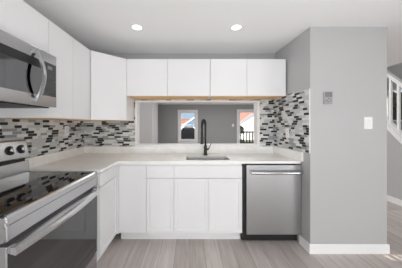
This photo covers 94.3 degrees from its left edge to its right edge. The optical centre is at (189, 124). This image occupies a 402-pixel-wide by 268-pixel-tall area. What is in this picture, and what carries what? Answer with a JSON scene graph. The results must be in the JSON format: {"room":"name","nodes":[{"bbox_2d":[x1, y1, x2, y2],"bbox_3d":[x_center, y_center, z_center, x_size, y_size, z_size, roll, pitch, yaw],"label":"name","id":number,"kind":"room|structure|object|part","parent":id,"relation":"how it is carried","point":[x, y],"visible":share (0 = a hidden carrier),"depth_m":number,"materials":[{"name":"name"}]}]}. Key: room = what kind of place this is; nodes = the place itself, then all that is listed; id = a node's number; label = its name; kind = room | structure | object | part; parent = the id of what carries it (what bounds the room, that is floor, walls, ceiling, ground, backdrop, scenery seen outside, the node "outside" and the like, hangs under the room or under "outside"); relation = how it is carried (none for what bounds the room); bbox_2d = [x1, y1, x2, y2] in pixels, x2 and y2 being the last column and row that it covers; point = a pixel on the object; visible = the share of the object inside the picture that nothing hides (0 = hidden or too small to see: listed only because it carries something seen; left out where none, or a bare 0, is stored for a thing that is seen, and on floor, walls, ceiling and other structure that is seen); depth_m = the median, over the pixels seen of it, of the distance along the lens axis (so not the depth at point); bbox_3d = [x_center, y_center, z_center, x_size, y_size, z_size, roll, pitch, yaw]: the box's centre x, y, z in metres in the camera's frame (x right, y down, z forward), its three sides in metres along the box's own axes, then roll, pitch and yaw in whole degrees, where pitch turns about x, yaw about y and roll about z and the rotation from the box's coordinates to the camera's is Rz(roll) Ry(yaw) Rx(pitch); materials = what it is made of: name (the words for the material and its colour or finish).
{"room":"kitchen","nodes":[
{"label":"kitchen","id":0,"kind":"room"},
{"bbox_2d":[140,103,157,142],"bbox_3d":[-2.363,0.161,6.550,2.274,2.342,1.100,0,0,0],"label":"wall partition","id":1,"kind":"structure","parent":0,"point":[148,111],"depth_m":6.00,"materials":[{"name":"grey paint"}]},
{"bbox_2d":[108,54,274,145],"bbox_3d":[-0.730,0.161,2.711,5.540,2.342,0.119,0,0,0],"label":"wall","id":2,"kind":"structure","parent":0,"point":[125,56],"depth_m":2.65,"materials":[{"name":"grey paint"}]},
{"bbox_2d":[68,50,133,120],"bbox_3d":[-1.149,-0.431,2.342,0.718,0.766,0.606,0,0,0],"label":"upper cabinet","id":3,"kind":"object","parent":2,"relation":"attached to","point":[109,100],"visible":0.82,"depth_m":2.17,"materials":[{"name":"white paint"}]},
{"bbox_3d":[-0.944,-0.433,2.183,0.402,0.759,0.017,0,0,-43],"label":"door","id":4,"kind":"part","parent":3,"relation":"part of","materials":[{"name":"white paint"}]},
{"bbox_2d":[127,59,209,99],"bbox_3d":[-0.272,-0.585,2.485,1.046,0.465,0.318,0,0,0],"label":"upper cabinet","id":5,"kind":"object","parent":2,"relation":"attached to","point":[147,79],"visible":1,"depth_m":2.33,"materials":[{"name":"white paint"}]},
{"bbox_3d":[-0.538,-0.588,2.336,0.511,0.459,0.019,0,0,0],"label":"door","id":6,"kind":"part","parent":5,"relation":"part of","materials":[{"name":"white paint"}]},
{"bbox_3d":[-0.014,-0.588,2.336,0.528,0.459,0.019,0,0,0],"label":"door","id":7,"kind":"part","parent":5,"relation":"part of","materials":[{"name":"white paint"}]},
{"bbox_2d":[84,100,273,145],"bbox_3d":[-0.151,-0.019,2.648,2.703,0.663,0.005,0,0,0],"label":"backsplash","id":8,"kind":"structure","parent":2,"relation":"attached to","point":[96,133],"depth_m":2.65,"materials":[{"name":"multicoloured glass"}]},
{"bbox_2d":[135,100,259,145],"bbox_3d":[0.105,-0.014,2.703,1.766,0.652,0.144,0,0,0],"label":"trim","id":9,"kind":"structure","parent":2,"relation":"attached to","point":[137,102],"depth_m":2.63,"materials":[{"name":"white paint"}]},
{"bbox_2d":[208,59,285,99],"bbox_3d":[0.727,-0.585,2.485,0.947,0.465,0.318,0,0,0],"label":"upper cabinet","id":10,"kind":"object","parent":2,"relation":"attached to","point":[230,79],"visible":0.96,"depth_m":2.33,"materials":[{"name":"white paint"}]},
{"bbox_3d":[0.483,-0.588,2.336,0.455,0.459,0.019,0,0,0],"label":"door","id":11,"kind":"part","parent":10,"relation":"part of","materials":[{"name":"white paint"}]},
{"bbox_3d":[0.957,-0.588,2.336,0.484,0.459,0.019,0,0,0],"label":"door","id":12,"kind":"part","parent":10,"relation":"part of","materials":[{"name":"white paint"}]},
{"bbox_2d":[158,104,253,142],"bbox_3d":[0.550,0.161,8.570,8.300,2.342,0.140,0,0,0],"label":"wall","id":13,"kind":"structure","parent":0,"point":[219,118],"depth_m":8.50,"materials":[{"name":"grey paint"}]},
{"bbox_2d":[177,110,197,142],"bbox_3d":[-0.102,0.092,8.505,0.969,1.520,0.150,0,0,0],"label":"window","id":14,"kind":"structure","parent":13,"relation":"in","point":[179,140],"depth_m":8.47,"materials":[{"name":"white paint"}]},
{"bbox_3d":[-0.102,0.082,8.555,0.709,1.300,0.050,0,0,0],"label":"sash frame","id":15,"kind":"part","parent":14,"relation":"part of","materials":[{"name":"white paint"}]},
{"bbox_2d":[158,103,253,103],"bbox_3d":[-0.020,-0.960,8.475,6.960,0.100,0.050,0,0,0],"label":"trim","id":16,"kind":"structure","parent":13,"relation":"attached to","point":[158,103],"depth_m":8.45,"materials":[{"name":"white paint"}]},
{"bbox_2d":[237,109,253,142],"bbox_3d":[2.645,0.322,8.527,1.010,2.020,0.105,0,0,0],"label":"door","id":17,"kind":"structure","parent":13,"relation":"in","point":[239,111],"depth_m":8.47,"materials":[{"name":"white paint"}]},
{"bbox_2d":[23,0,401,66],"bbox_3d":[-0.070,-1.070,2.700,7.060,0.120,11.800,0,0,0],"label":"ceiling","id":18,"kind":"structure","parent":0,"point":[102,26],"depth_m":1.84,"materials":[{"name":"white paint"}]},
{"bbox_2d":[130,23,143,30],"bbox_3d":[-0.550,-1.006,1.929,0.136,0.008,0.136,0,0,0],"label":"recessed light","id":19,"kind":"object","parent":18,"relation":"in","point":[138,27],"visible":1,"depth_m":1.92,"materials":[{"name":"white paint"}]},
{"bbox_2d":[230,24,242,30],"bbox_3d":[0.480,-1.006,1.929,0.136,0.008,0.136,0,0,0],"label":"recessed light","id":20,"kind":"object","parent":18,"relation":"in","point":[234,27],"visible":1,"depth_m":1.92,"materials":[{"name":"white paint"}]},
{"bbox_2d":[97,201,401,267],"bbox_3d":[0.550,1.392,2.700,8.300,0.120,11.800,0,0,0],"label":"floor","id":21,"kind":"structure","parent":0,"point":[120,253],"depth_m":1.89,"materials":[{"name":"grey wood"}]},
{"bbox_2d":[0,139,99,267],"bbox_3d":[-1.135,0.734,1.256,0.733,1.197,0.828,0,0,0],"label":"range","id":22,"kind":"object","parent":21,"relation":"on","point":[48,219],"visible":1,"depth_m":1.23,"materials":[{"name":"silver metal"}]},
{"bbox_3d":[-1.452,0.212,1.505,0.023,0.074,0.074,0,0,0],"label":"knob","id":23,"kind":"part","parent":22,"relation":"part of","materials":[{"name":"black plastic"}]},
{"bbox_3d":[-1.472,0.213,1.256,0.060,0.157,0.823,0,0,0],"label":"control panel","id":24,"kind":"part","parent":22,"relation":"part of","materials":[{"name":"silver metal"}]},
{"bbox_3d":[-1.452,0.212,1.605,0.023,0.074,0.074,0,0,0],"label":"knob","id":25,"kind":"part","parent":22,"relation":"part of","materials":[{"name":"black plastic"}]},
{"bbox_2d":[0,171,93,217],"bbox_3d":[-1.147,0.429,1.257,0.594,0.019,0.824,0,0,0],"label":"cooktop","id":26,"kind":"object","parent":22,"relation":"in","point":[19,191],"depth_m":1.26,"materials":[{"name":"black glass"}]},
{"bbox_3d":[-0.856,0.849,1.256,0.043,0.577,0.822,0,0,0],"label":"oven door","id":27,"kind":"part","parent":22,"relation":"part of","materials":[{"name":"silver metal"}]},
{"bbox_3d":[-0.861,0.478,1.256,0.063,0.123,0.827,0,0,0],"label":"panel","id":28,"kind":"part","parent":22,"relation":"part of","materials":[{"name":"silver metal"}]},
{"bbox_3d":[-0.833,0.862,1.257,0.006,0.530,0.806,0,0,0],"label":"oven glass","id":29,"kind":"part","parent":22,"relation":"part of","materials":[{"name":"black glass"}]},
{"bbox_3d":[-0.802,0.584,1.254,0.067,0.038,0.800,0,0,0],"label":"handle","id":30,"kind":"part","parent":22,"relation":"part of","materials":[{"name":"metal"}]},
{"bbox_3d":[-0.857,1.217,1.256,0.041,0.140,0.822,0,0,0],"label":"storage drawer","id":31,"kind":"part","parent":22,"relation":"part of","materials":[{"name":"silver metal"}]},
{"bbox_2d":[94,164,118,261],"bbox_3d":[-1.149,0.884,1.883,0.702,0.896,0.414,0,0,0],"label":"base cabinet","id":32,"kind":"object","parent":21,"relation":"on","point":[108,180],"visible":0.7,"depth_m":1.85,"materials":[{"name":"white paint"}]},
{"bbox_3d":[-0.822,0.507,1.875,0.019,0.120,0.392,0,0,0],"label":"drawer","id":33,"kind":"part","parent":32,"relation":"part of","materials":[{"name":"white paint"}]},
{"bbox_3d":[-0.822,0.892,1.875,0.019,0.636,0.392,0,0,0],"label":"door","id":34,"kind":"part","parent":32,"relation":"part of","materials":[{"name":"white paint"}]},
{"bbox_2d":[25,146,302,172],"bbox_3d":[-0.135,0.369,2.159,2.746,0.131,0.971,0,0,0],"label":"countertop","id":35,"kind":"structure","parent":32,"relation":"on","point":[99,159],"depth_m":2.31,"materials":[{"name":"white stone"}]},
{"bbox_2d":[200,119,210,154],"bbox_3d":[0.179,0.168,2.399,0.105,0.477,0.226,0,0,37],"label":"faucet","id":36,"kind":"object","parent":35,"relation":"on","point":[203,122],"visible":1,"depth_m":2.45,"materials":[{"name":"black metal"}]},
{"bbox_3d":[0.177,0.120,2.390,0.026,0.373,0.205,0,0,18],"label":"spout","id":37,"kind":"part","parent":36,"relation":"part of","materials":[{"name":"black metal"}]},
{"bbox_2d":[186,159,227,159],"bbox_3d":[0.210,0.536,2.255,0.534,0.197,0.264,0,0,0],"label":"sink","id":38,"kind":"object","parent":35,"relation":"in","point":[186,159],"visible":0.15,"depth_m":2.37,"materials":[{"name":"silver metal"}]},
{"bbox_2d":[119,164,147,238],"bbox_3d":[-0.644,0.884,2.360,0.312,0.896,0.570,0,0,0],"label":"base cabinet","id":39,"kind":"object","parent":21,"relation":"on","point":[132,177],"visible":0.74,"depth_m":2.08,"materials":[{"name":"white paint"}]},
{"bbox_2d":[146,164,174,238],"bbox_3d":[-0.334,0.884,2.360,0.310,0.896,0.570,0,0,0],"label":"base cabinet","id":40,"kind":"object","parent":21,"relation":"on","point":[159,177],"visible":0.85,"depth_m":2.08,"materials":[{"name":"white paint"}]},
{"bbox_3d":[-0.334,0.531,2.084,0.305,0.132,0.019,0,0,0],"label":"drawer","id":41,"kind":"part","parent":40,"relation":"part of","materials":[{"name":"white paint"}]},
{"bbox_2d":[174,158,241,238],"bbox_3d":[0.203,0.884,2.360,0.762,0.896,0.570,0,0,0],"label":"base cabinet","id":42,"kind":"object","parent":21,"relation":"on","point":[207,197],"visible":0.85,"depth_m":2.08,"materials":[{"name":"white paint"}]},
{"bbox_3d":[0.013,0.907,2.084,0.379,0.606,0.019,0,0,0],"label":"door","id":43,"kind":"part","parent":42,"relation":"part of","materials":[{"name":"white paint"}]},
{"bbox_3d":[0.203,0.531,2.084,0.757,0.132,0.019,0,0,0],"label":"drawer","id":44,"kind":"part","parent":42,"relation":"part of","materials":[{"name":"white paint"}]},
{"bbox_3d":[0.393,0.907,2.084,0.376,0.606,0.019,0,0,0],"label":"door","id":45,"kind":"part","parent":42,"relation":"part of","materials":[{"name":"white paint"}]},
{"bbox_2d":[241,164,302,239],"bbox_3d":[0.909,0.889,2.312,0.643,0.885,0.646,0,0,0],"label":"dishwasher","id":46,"kind":"object","parent":21,"relation":"on","point":[271,193],"visible":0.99,"depth_m":2.05,"materials":[{"name":"silver metal"}]},
{"bbox_3d":[0.907,1.286,2.148,0.623,0.092,0.056,0,0,0],"label":"toe panel","id":47,"kind":"part","parent":46,"relation":"part of","materials":[{"name":"black plastic"}]},
{"bbox_3d":[0.935,0.526,2.022,0.563,0.033,0.066,0,0,0],"label":"handle","id":48,"kind":"part","parent":46,"relation":"part of","materials":[{"name":"metal"}]},
{"bbox_2d":[275,27,386,243],"bbox_3d":[1.623,0.161,2.288,0.835,2.342,0.725,0,0,0],"label":"wall","id":49,"kind":"structure","parent":0,"point":[344,176],"depth_m":1.93,"materials":[{"name":"grey paint"}]},
{"bbox_2d":[274,88,309,152],"bbox_3d":[1.222,-0.036,2.286,0.007,0.673,0.722,0,0,-3],"label":"backsplash","id":50,"kind":"structure","parent":49,"relation":"attached to","point":[291,111],"depth_m":2.20,"materials":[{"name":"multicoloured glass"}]},
{"bbox_2d":[285,128,288,137],"bbox_3d":[1.214,0.107,2.321,0.008,0.118,0.075,0,0,-3],"label":"wall outlet","id":51,"kind":"object","parent":50,"relation":"attached to","point":[286,129],"visible":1,"depth_m":2.31,"materials":[{"name":"white paint"}]},
{"bbox_3d":[1.241,-0.036,1.930,0.007,0.673,0.008,0,0,0],"label":"edge trim","id":52,"kind":"part","parent":50,"relation":"part of","materials":[{"name":"white paint"}]},
{"bbox_2d":[323,92,332,103],"bbox_3d":[1.422,-0.273,1.915,0.083,0.124,0.021,0,0,0],"label":"wall control","id":53,"kind":"object","parent":49,"relation":"attached to","point":[327,96],"visible":1,"depth_m":1.91,"materials":[{"name":"grey plastic"}]},
{"bbox_2d":[299,235,389,253],"bbox_3d":[1.638,1.283,2.001,0.832,0.098,0.178,0,0,0],"label":"baseboard","id":54,"kind":"structure","parent":49,"relation":"attached to","point":[310,248],"depth_m":1.91,"materials":[{"name":"white paint"}]},
{"bbox_2d":[364,117,372,128],"bbox_3d":[1.843,-0.015,1.921,0.084,0.124,0.010,0,0,0],"label":"light switch","id":55,"kind":"object","parent":49,"relation":"attached to","point":[368,121],"visible":1,"depth_m":1.92,"materials":[{"name":"white paint"}]},
{"bbox_2d":[387,123,401,199],"bbox_3d":[3.510,0.161,5.300,0.100,2.342,6.400,0,0,0],"label":"wall","id":56,"kind":"structure","parent":0,"point":[394,147],"depth_m":3.15,"materials":[{"name":"grey paint"}]},
{"bbox_2d":[387,70,401,136],"bbox_3d":[3.510,-0.206,3.030,0.090,2.417,1.461,0,0,0],"label":"stair railing","id":57,"kind":"object","parent":56,"relation":"on","point":[392,78],"visible":0.3,"depth_m":3.17,"materials":[{"name":"white paint"}]},
{"bbox_3d":[3.510,-0.606,3.025,0.070,1.617,1.450,0,0,0],"label":"handrail","id":58,"kind":"part","parent":57,"relation":"part of","materials":[{"name":"white paint"}]},
{"bbox_3d":[3.510,0.219,3.025,0.090,1.567,1.450,0,0,0],"label":"rail","id":59,"kind":"part","parent":57,"relation":"part of","materials":[{"name":"white paint"}]},
{"bbox_2d":[387,124,401,143],"bbox_3d":[3.450,0.147,3.149,0.020,2.314,2.098,0,0,0],"label":"trim","id":60,"kind":"structure","parent":56,"relation":"attached to","point":[389,128],"depth_m":3.13,"materials":[{"name":"white paint"}]},
{"bbox_2d":[387,195,401,205],"bbox_3d":[3.453,1.284,5.300,0.014,0.095,6.400,0,0,0],"label":"baseboard","id":61,"kind":"structure","parent":56,"relation":"attached to","point":[389,198],"depth_m":3.13,"materials":[{"name":"white paint"}]},
{"bbox_2d":[387,64,401,129],"bbox_3d":[4.570,-1.118,2.700,0.140,4.900,11.600,0,0,0],"label":"wall","id":62,"kind":"structure","parent":0,"point":[396,70],"depth_m":4.07,"materials":[{"name":"grey paint"}]},
{"bbox_2d":[388,88,401,120],"bbox_3d":[4.565,-0.428,3.905,0.070,0.720,0.710,0,0,0],"label":"window","id":63,"kind":"structure","parent":62,"relation":"in","point":[396,88],"depth_m":4.25,"materials":[{"name":"white paint"}]},
{"bbox_3d":[-1.570,0.161,-0.165,0.120,2.342,5.870,0,0,0],"label":"wall","id":64,"kind":"structure","parent":0,"visible":0},
{"bbox_2d":[0,0,47,52],"bbox_3d":[-1.303,-0.667,1.064,0.410,0.293,0.758,0,0,0],"label":"upper cabinet","id":65,"kind":"object","parent":64,"relation":"attached to","point":[18,18],"visible":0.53,"depth_m":1.23,"materials":[{"name":"white paint"}]},
{"bbox_2d":[0,29,55,107],"bbox_3d":[-1.235,-0.323,1.064,0.534,0.397,0.758,0,0,0],"label":"microwave","id":66,"kind":"object","parent":65,"relation":"attached to","point":[27,72],"visible":1,"depth_m":1.18,"materials":[{"name":"silver metal"}]},
{"bbox_3d":[-1.037,-0.297,1.017,0.006,0.186,0.604,0,0,0],"label":"door glass","id":67,"kind":"part","parent":66,"relation":"part of","materials":[{"name":"grey glass"}]},
{"bbox_3d":[-1.003,-0.327,1.249,0.070,0.345,0.026,0,0,0],"label":"handle","id":68,"kind":"part","parent":66,"relation":"part of","materials":[{"name":"silver metal"}]},
{"bbox_3d":[-1.037,-0.329,1.380,0.006,0.242,0.110,0,0,0],"label":"control panel","id":69,"kind":"part","parent":66,"relation":"part of","materials":[{"name":"black ceramic"}]},
{"bbox_2d":[0,118,83,158],"bbox_3d":[-1.507,0.095,1.597,0.005,0.435,2.093,0,0,0],"label":"backsplash","id":70,"kind":"structure","parent":64,"relation":"attached to","point":[42,137],"depth_m":1.91,"materials":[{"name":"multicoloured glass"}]},
{"bbox_2d":[65,126,68,135],"bbox_3d":[-1.501,0.077,2.270,0.008,0.118,0.075,0,0,0],"label":"wall outlet","id":71,"kind":"object","parent":70,"relation":"attached to","point":[66,127],"visible":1,"depth_m":2.26,"materials":[{"name":"white paint"}]},
{"bbox_2d":[0,20,89,119],"bbox_3d":[-1.303,-0.431,1.746,0.410,0.766,0.601,0,0,0],"label":"upper cabinet","id":72,"kind":"object","parent":64,"relation":"attached to","point":[72,57],"visible":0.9,"depth_m":1.65,"materials":[{"name":"white paint"}]},
{"bbox_3d":[-1.107,-0.434,1.595,0.019,0.760,0.297,0,0,0],"label":"door","id":73,"kind":"part","parent":72,"relation":"part of","materials":[{"name":"white paint"}]},
{"bbox_3d":[-1.107,-0.434,1.895,0.019,0.760,0.298,0,0,0],"label":"door","id":74,"kind":"part","parent":72,"relation":"part of","materials":[{"name":"white paint"}]},
{"bbox_3d":[1.500,1.467,10.320,11.000,0.230,3.360,0,0,0],"label":"floor","id":75,"kind":"structure","parent":0,"visible":0},
{"bbox_2d":[181,127,193,138],"bbox_3d":[-0.092,0.742,10.600,1.019,1.220,0.520,0,0,0],"label":"covered grill","id":76,"kind":"object","parent":75,"relation":"on","point":[186,132],"visible":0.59,"depth_m":10.36,"materials":[{"name":"grey"}]},
{"bbox_2d":[240,131,253,142],"bbox_3d":[3.330,0.866,10.400,1.404,0.972,0.080,0,0,0],"label":"deck railing","id":77,"kind":"object","parent":75,"relation":"on","point":[241,132],"visible":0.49,"depth_m":10.38,"materials":[{"name":"black paint"}]},
{"label":"outside","id":78,"kind":"structure","parent":0,"visible":0},
{"bbox_3d":[5.000,1.632,34.320,70.000,0.100,51.360,0,0,0],"label":"ground","id":79,"kind":"structure","parent":78,"visible":0},
{"bbox_2d":[181,117,193,124],"bbox_3d":[-0.362,0.105,29.125,8.263,2.955,10.750,0,0,0],"label":"house","id":80,"kind":"structure","parent":79,"relation":"on","point":[183,121],"depth_m":24.00,"materials":[{"name":"blue"}]},
{"bbox_2d":[240,113,253,139],"bbox_3d":[7.355,-1.643,24.125,5.501,6.450,10.750,0,0,0],"label":"house","id":81,"kind":"structure","parent":79,"relation":"on","point":[246,119],"depth_m":19.00,"materials":[{"name":"white"}]},
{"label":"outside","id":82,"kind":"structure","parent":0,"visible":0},
{"bbox_3d":[22.320,1.632,-5.680,35.360,0.100,28.640,0,0,0],"label":"ground","id":83,"kind":"structure","parent":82,"visible":0},
{"bbox_2d":[393,91,401,119],"bbox_3d":[9.605,-0.221,8.650,1.591,4.042,8.700,0,0,0],"label":"hedge","id":84,"kind":"object","parent":83,"relation":"on","point":[394,93],"visible":0.02,"depth_m":8.32,"materials":[{"name":"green plant"}]}
]}

